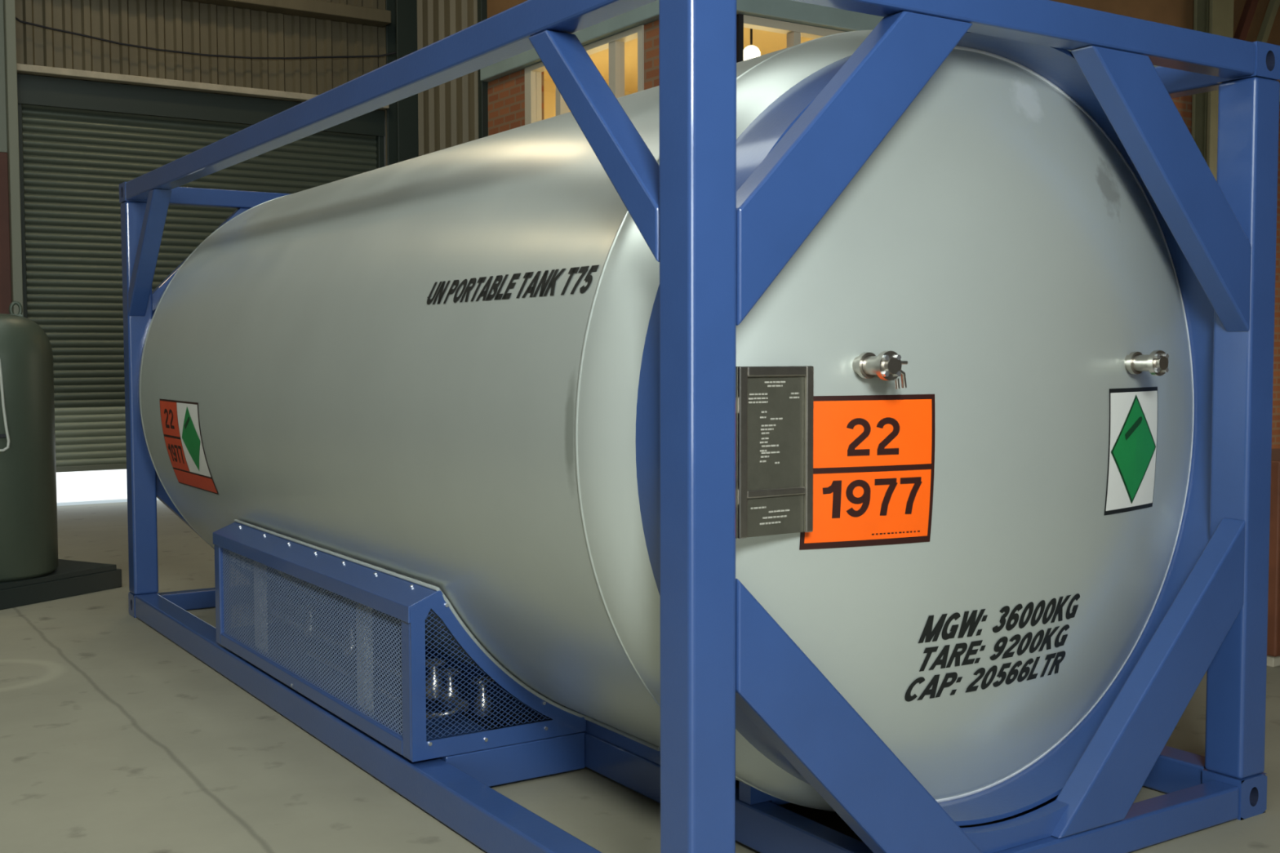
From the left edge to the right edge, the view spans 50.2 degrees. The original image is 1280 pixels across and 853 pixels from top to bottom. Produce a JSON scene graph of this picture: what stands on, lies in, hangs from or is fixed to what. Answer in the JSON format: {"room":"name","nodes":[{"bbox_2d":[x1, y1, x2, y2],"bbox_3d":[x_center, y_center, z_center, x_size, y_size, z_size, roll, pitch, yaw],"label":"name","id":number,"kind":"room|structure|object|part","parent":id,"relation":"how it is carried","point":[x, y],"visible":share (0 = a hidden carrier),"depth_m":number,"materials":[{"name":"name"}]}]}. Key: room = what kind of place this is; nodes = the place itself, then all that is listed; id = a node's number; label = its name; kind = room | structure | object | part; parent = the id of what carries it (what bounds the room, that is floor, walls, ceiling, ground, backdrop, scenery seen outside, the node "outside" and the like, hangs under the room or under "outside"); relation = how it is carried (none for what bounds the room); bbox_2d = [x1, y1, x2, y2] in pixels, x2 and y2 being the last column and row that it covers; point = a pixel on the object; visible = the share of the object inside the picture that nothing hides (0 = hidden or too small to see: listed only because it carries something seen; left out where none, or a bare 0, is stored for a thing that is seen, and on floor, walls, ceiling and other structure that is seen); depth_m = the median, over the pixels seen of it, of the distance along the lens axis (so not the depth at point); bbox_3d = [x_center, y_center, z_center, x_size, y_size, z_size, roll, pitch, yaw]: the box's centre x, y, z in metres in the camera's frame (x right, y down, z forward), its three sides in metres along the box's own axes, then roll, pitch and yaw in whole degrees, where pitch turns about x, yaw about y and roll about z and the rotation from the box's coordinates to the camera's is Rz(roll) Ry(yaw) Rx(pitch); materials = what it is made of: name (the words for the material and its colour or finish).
{"room":"industrial warehouse","nodes":[
{"label":"industrial warehouse","id":0,"kind":"room"},
{"bbox_2d":[14,0,386,166],"bbox_3d":[-4.612,-3.006,14.985,23.000,7.600,0.285,-2,4,-33],"label":"wall","id":1,"kind":"structure","parent":0,"point":[181,25],"depth_m":14.71,"materials":[{"name":"beige metal"}]},
{"bbox_2d":[17,74,384,472],"bbox_3d":[-4.660,-1.408,14.968,3.960,4.410,0.140,-2,4,-33],"label":"door","id":2,"kind":"structure","parent":1,"relation":"in","point":[79,140],"depth_m":14.34,"materials":[{"name":"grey metal"}]},
{"bbox_3d":[-6.293,-1.322,13.915,0.070,4.360,0.120,-2,4,-33],"label":"guide rail","id":3,"kind":"part","parent":2,"relation":"part of","materials":[{"name":"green metal"}]},
{"bbox_3d":[-3.038,-1.444,16.040,0.070,4.360,0.120,-2,4,-33],"label":"guide rail","id":4,"kind":"part","parent":2,"relation":"part of","materials":[{"name":"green metal"}]},
{"bbox_2d":[16,62,388,110],"bbox_3d":[-4.610,-3.647,14.716,4.010,0.070,0.140,-2,4,-33],"label":"trim","id":5,"kind":"structure","parent":1,"relation":"attached to","point":[21,68],"depth_m":14.38,"materials":[{"name":"beige metal"}]},
{"bbox_2d":[186,0,391,26],"bbox_3d":[-5.150,-4.596,14.217,5.360,0.140,0.260,-2,4,-33],"label":"trim","id":6,"kind":"structure","parent":1,"relation":"attached to","point":[318,9],"depth_m":15.15,"materials":[{"name":"beige metal"}]},
{"bbox_2d":[417,0,478,155],"bbox_3d":[-2.170,-2.975,15.227,0.050,7.500,1.905,-2,4,-33],"label":"wall","id":7,"kind":"structure","parent":0,"point":[448,112],"depth_m":15.19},
{"bbox_2d":[477,0,488,138],"bbox_3d":[-1.633,-2.933,14.435,0.120,7.500,0.090,-2,4,-33],"label":"trim","id":8,"kind":"structure","parent":7,"relation":"attached to","point":[482,4],"depth_m":14.36,"materials":[{"name":"green metal"}]},
{"bbox_2d":[487,19,659,135],"bbox_3d":[-0.501,-1.326,12.993,0.200,4.440,3.760,-2,4,-33],"label":"brick wall","id":9,"kind":"structure","parent":0,"point":[506,94],"depth_m":13.83,"materials":[{"name":"brown brick"}]},
{"bbox_2d":[524,24,644,124],"bbox_3d":[-0.516,-2.818,12.821,0.120,1.440,2.140,-2,4,-33],"label":"window","id":10,"kind":"structure","parent":9,"relation":"in","point":[615,43],"depth_m":12.34,"materials":[{"name":"beige"}]},
{"bbox_2d":[0,500,1279,852],"bbox_3d":[2.874,1.488,3.775,23.000,0.200,27.610,-2,4,-33],"label":"floor","id":11,"kind":"structure","parent":0,"point":[115,737],"depth_m":5.32,"materials":[{"name":"concrete"}]},
{"bbox_2d":[0,0,23,316],"bbox_3d":[-6.424,-2.872,13.504,0.480,7.500,0.230,-2,4,-33],"label":"column","id":12,"kind":"structure","parent":11,"relation":"on","point":[11,251],"depth_m":13.55,"materials":[{"name":"grey metal"}]},
{"bbox_2d":[0,559,121,609],"bbox_3d":[-4.195,1.044,8.953,0.765,0.160,1.320,1,3,28],"label":"steel skid","id":13,"kind":"object","parent":11,"relation":"on","point":[71,578],"visible":0.7,"depth_m":8.96,"materials":[{"name":"black"}]},
{"bbox_2d":[0,301,58,582],"bbox_3d":[-4.222,0.077,8.855,0.800,1.782,0.849,-2,4,-33],"label":"vessel","id":14,"kind":"object","parent":13,"relation":"on","point":[28,531],"visible":1,"depth_m":8.68,"materials":[{"name":"green paint"}]},
{"bbox_3d":[-4.202,0.983,8.941,0.760,0.035,1.260,1,3,28],"label":"deck plate","id":15,"kind":"part","parent":13,"relation":"part of","materials":[{"name":"black metal"}]},
{"bbox_2d":[385,0,418,165],"bbox_3d":[-2.747,-3.007,15.844,0.260,7.500,0.330,-2,4,-33],"label":"column corner","id":16,"kind":"structure","parent":11,"relation":"on","point":[402,139],"depth_m":15.68,"materials":[{"name":"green metal"}]},
{"bbox_2d":[15,17,395,59],"bbox_3d":[-4.486,-4.093,14.585,4.014,0.269,0.198,-2,4,-33],"label":"cable","id":17,"kind":"object","parent":16,"relation":"hanging from","point":[16,18],"visible":1,"depth_m":14.52,"materials":[{"name":"black plastic"}]},
{"bbox_2d":[119,0,1279,852],"bbox_3d":[-0.474,-0.062,6.479,2.506,2.620,6.008,-2,4,-33],"label":"container","id":18,"kind":"object","parent":11,"relation":"on","point":[873,428],"visible":1,"depth_m":4.20,"materials":[{"name":"metal"}]},
{"bbox_3d":[-3.040,-0.167,8.297,0.145,2.372,0.145,-2,4,-33],"label":"corner post","id":19,"kind":"part","parent":18,"relation":"part of","materials":[{"name":"blue metal"}]},
{"bbox_3d":[-1.793,0.823,6.458,0.040,0.540,0.070,-2,4,-33],"label":"post","id":20,"kind":"part","parent":18,"relation":"part of","materials":[{"name":"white metal"}]},
{"bbox_3d":[-1.820,0.769,7.005,0.713,0.599,0.008,-2,4,-33],"label":"frame","id":21,"kind":"part","parent":18,"relation":"part of","materials":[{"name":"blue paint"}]},
{"bbox_3d":[-1.417,0.583,5.824,0.124,0.107,2.402,-2,4,-33],"label":"plate","id":22,"kind":"part","parent":18,"relation":"part of","materials":[{"name":"blue paint"}]},
{"bbox_3d":[-1.082,0.880,5.371,0.040,0.540,0.070,-2,4,-33],"label":"post","id":23,"kind":"part","parent":18,"relation":"part of","materials":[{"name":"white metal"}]},
{"bbox_3d":[-1.451,1.209,5.928,0.130,0.135,5.666,-2,4,-33],"label":"rail","id":24,"kind":"part","parent":18,"relation":"part of","materials":[{"name":"blue metal"}]},
{"bbox_3d":[-1.470,-1.279,5.785,0.100,0.105,5.666,-2,4,-33],"label":"rail","id":25,"kind":"part","parent":18,"relation":"part of","materials":[{"name":"blue metal"}]},
{"bbox_3d":[-0.878,1.079,6.296,0.060,0.063,3.566,-2,4,-33],"label":"saddle plate","id":26,"kind":"part","parent":18,"relation":"part of","materials":[{"name":"blue paint"}]},
{"bbox_3d":[-0.507,0.874,5.000,0.713,0.599,0.008,-2,4,-33],"label":"frame","id":27,"kind":"part","parent":18,"relation":"part of","materials":[{"name":"blue paint"}]},
{"bbox_3d":[0.145,0.089,3.432,0.145,2.372,0.145,-2,4,-33],"label":"corner post","id":28,"kind":"part","parent":18,"relation":"part of","materials":[{"name":"blue metal"}]},
{"bbox_3d":[0.354,0.064,3.618,0.250,0.448,0.008,-2,4,-33],"label":"data plate","id":29,"kind":"part","parent":18,"relation":"part of","materials":[{"name":"grey metal"}]},
{"bbox_2d":[871,530,919,534],"bbox_3d":[0.718,0.298,3.823,0.160,0.004,0.002,-1,3,-24],"label":"print","id":30,"kind":"object","parent":18,"relation":"attached to","point":[873,532],"depth_m":3.82,"materials":[{"name":"black paint"}]},
{"bbox_2d":[894,360,907,389],"bbox_3d":[0.704,-0.140,3.684,0.046,0.076,0.017,-2,4,-33],"label":"handle","id":31,"kind":"object","parent":18,"relation":"on","point":[898,371],"depth_m":3.67,"materials":[{"name":"silver metal"}]},
{"bbox_3d":[0.481,1.136,7.189,0.130,0.135,5.666,-2,4,-33],"label":"rail","id":32,"kind":"part","parent":18,"relation":"part of","materials":[{"name":"blue metal"}]},
{"bbox_3d":[0.487,-1.353,7.063,0.100,0.105,5.666,-2,4,-33],"label":"rail","id":33,"kind":"part","parent":18,"relation":"part of","materials":[{"name":"blue metal"}]},
{"bbox_3d":[2.064,0.017,4.685,0.145,2.372,0.145,-2,4,-33],"label":"corner post","id":34,"kind":"part","parent":18,"relation":"part of","materials":[{"name":"blue metal"}]},
{"bbox_2d":[1191,0,1234,180],"bbox_3d":[6.231,-2.977,14.903,0.380,7.500,0.230,-2,4,-33],"label":"column","id":35,"kind":"structure","parent":11,"relation":"on","point":[1211,16],"depth_m":14.78,"materials":[{"name":"green paint"}]},
{"bbox_2d":[1266,448,1279,666],"bbox_3d":[3.445,0.670,7.301,0.940,1.050,0.550,-2,4,-33],"label":"base cabinet","id":36,"kind":"object","parent":11,"relation":"on","point":[1273,602],"visible":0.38,"depth_m":6.85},
{"bbox_2d":[543,26,815,119],"bbox_3d":[2.000,-3.090,15.788,7.050,2.250,5.350,-2,4,-33],"label":"wall","id":37,"kind":"structure","parent":0,"point":[767,42],"depth_m":15.62,"materials":[{"name":"beige"}]},
{"bbox_2d":[743,28,760,60],"bbox_3d":[1.087,-3.801,13.329,0.180,0.520,0.180,-2,4,-33],"label":"lamp","id":38,"kind":"object","parent":37,"relation":"hanging from","point":[750,51],"visible":0.52,"depth_m":13.27,"materials":[{"name":"beige glass"}]},
{"bbox_3d":[1.087,-3.891,13.324,0.022,0.340,0.022,2,4,34],"label":"stem","id":39,"kind":"part","parent":38,"relation":"part of","materials":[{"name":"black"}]},
{"bbox_3d":[1.087,-3.631,13.338,0.180,0.180,0.180,-2,4,-33],"label":"globe","id":40,"kind":"part","parent":38,"relation":"part of","materials":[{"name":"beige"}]},
{"bbox_2d":[487,0,1279,82],"bbox_3d":[3.299,-5.303,15.272,9.300,2.880,3.760,-2,4,-33],"label":"wall","id":41,"kind":"structure","parent":0,"point":[1179,13],"depth_m":14.57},
{"bbox_2d":[480,0,658,81],"bbox_3d":[-0.536,-3.630,12.778,0.230,0.175,3.820,-2,4,-33],"label":"trim","id":42,"kind":"structure","parent":41,"relation":"attached to","point":[648,13],"depth_m":12.40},
{"bbox_2d":[736,13,844,62],"bbox_3d":[2.074,-2.802,12.400,3.045,1.440,0.120,-2,4,-33],"label":"window","id":43,"kind":"structure","parent":41,"relation":"in","point":[794,31],"depth_m":11.74,"materials":[{"name":"beige"}]},
{"bbox_2d":[736,0,1279,105],"bbox_3d":[4.378,-3.699,13.844,9.155,0.175,0.230,-2,4,-33],"label":"trim","id":44,"kind":"structure","parent":41,"relation":"attached to","point":[788,11],"depth_m":11.81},
{"bbox_2d":[1233,0,1258,40],"bbox_3d":[6.869,-4.826,15.266,1.156,2.050,0.080,-2,4,-33],"label":"trim","id":45,"kind":"structure","parent":41,"relation":"attached to","point":[1246,19],"depth_m":15.16,"materials":[{"name":"red metal"}]},
{"bbox_2d":[1255,0,1279,42],"bbox_3d":[7.208,-4.838,15.487,1.146,2.050,0.080,-2,4,-33],"label":"trim","id":46,"kind":"structure","parent":41,"relation":"attached to","point":[1273,6],"depth_m":15.40,"materials":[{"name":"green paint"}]},
{"bbox_2d":[1171,94,1279,448],"bbox_3d":[4.365,-1.394,14.046,9.100,4.440,0.200,-2,4,-33],"label":"wall","id":47,"kind":"structure","parent":0,"point":[1183,104],"depth_m":15.94,"materials":[{"name":"red brick"}]},
{"label":"outside","id":48,"kind":"structure","parent":0,"visible":0},
{"bbox_2d":[56,469,159,506],"bbox_3d":[-13.542,0.211,28.853,45.000,0.220,32.390,-2,4,-33],"label":"ground","id":49,"kind":"structure","parent":48,"point":[97,486],"depth_m":16.64,"materials":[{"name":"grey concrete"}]}
]}

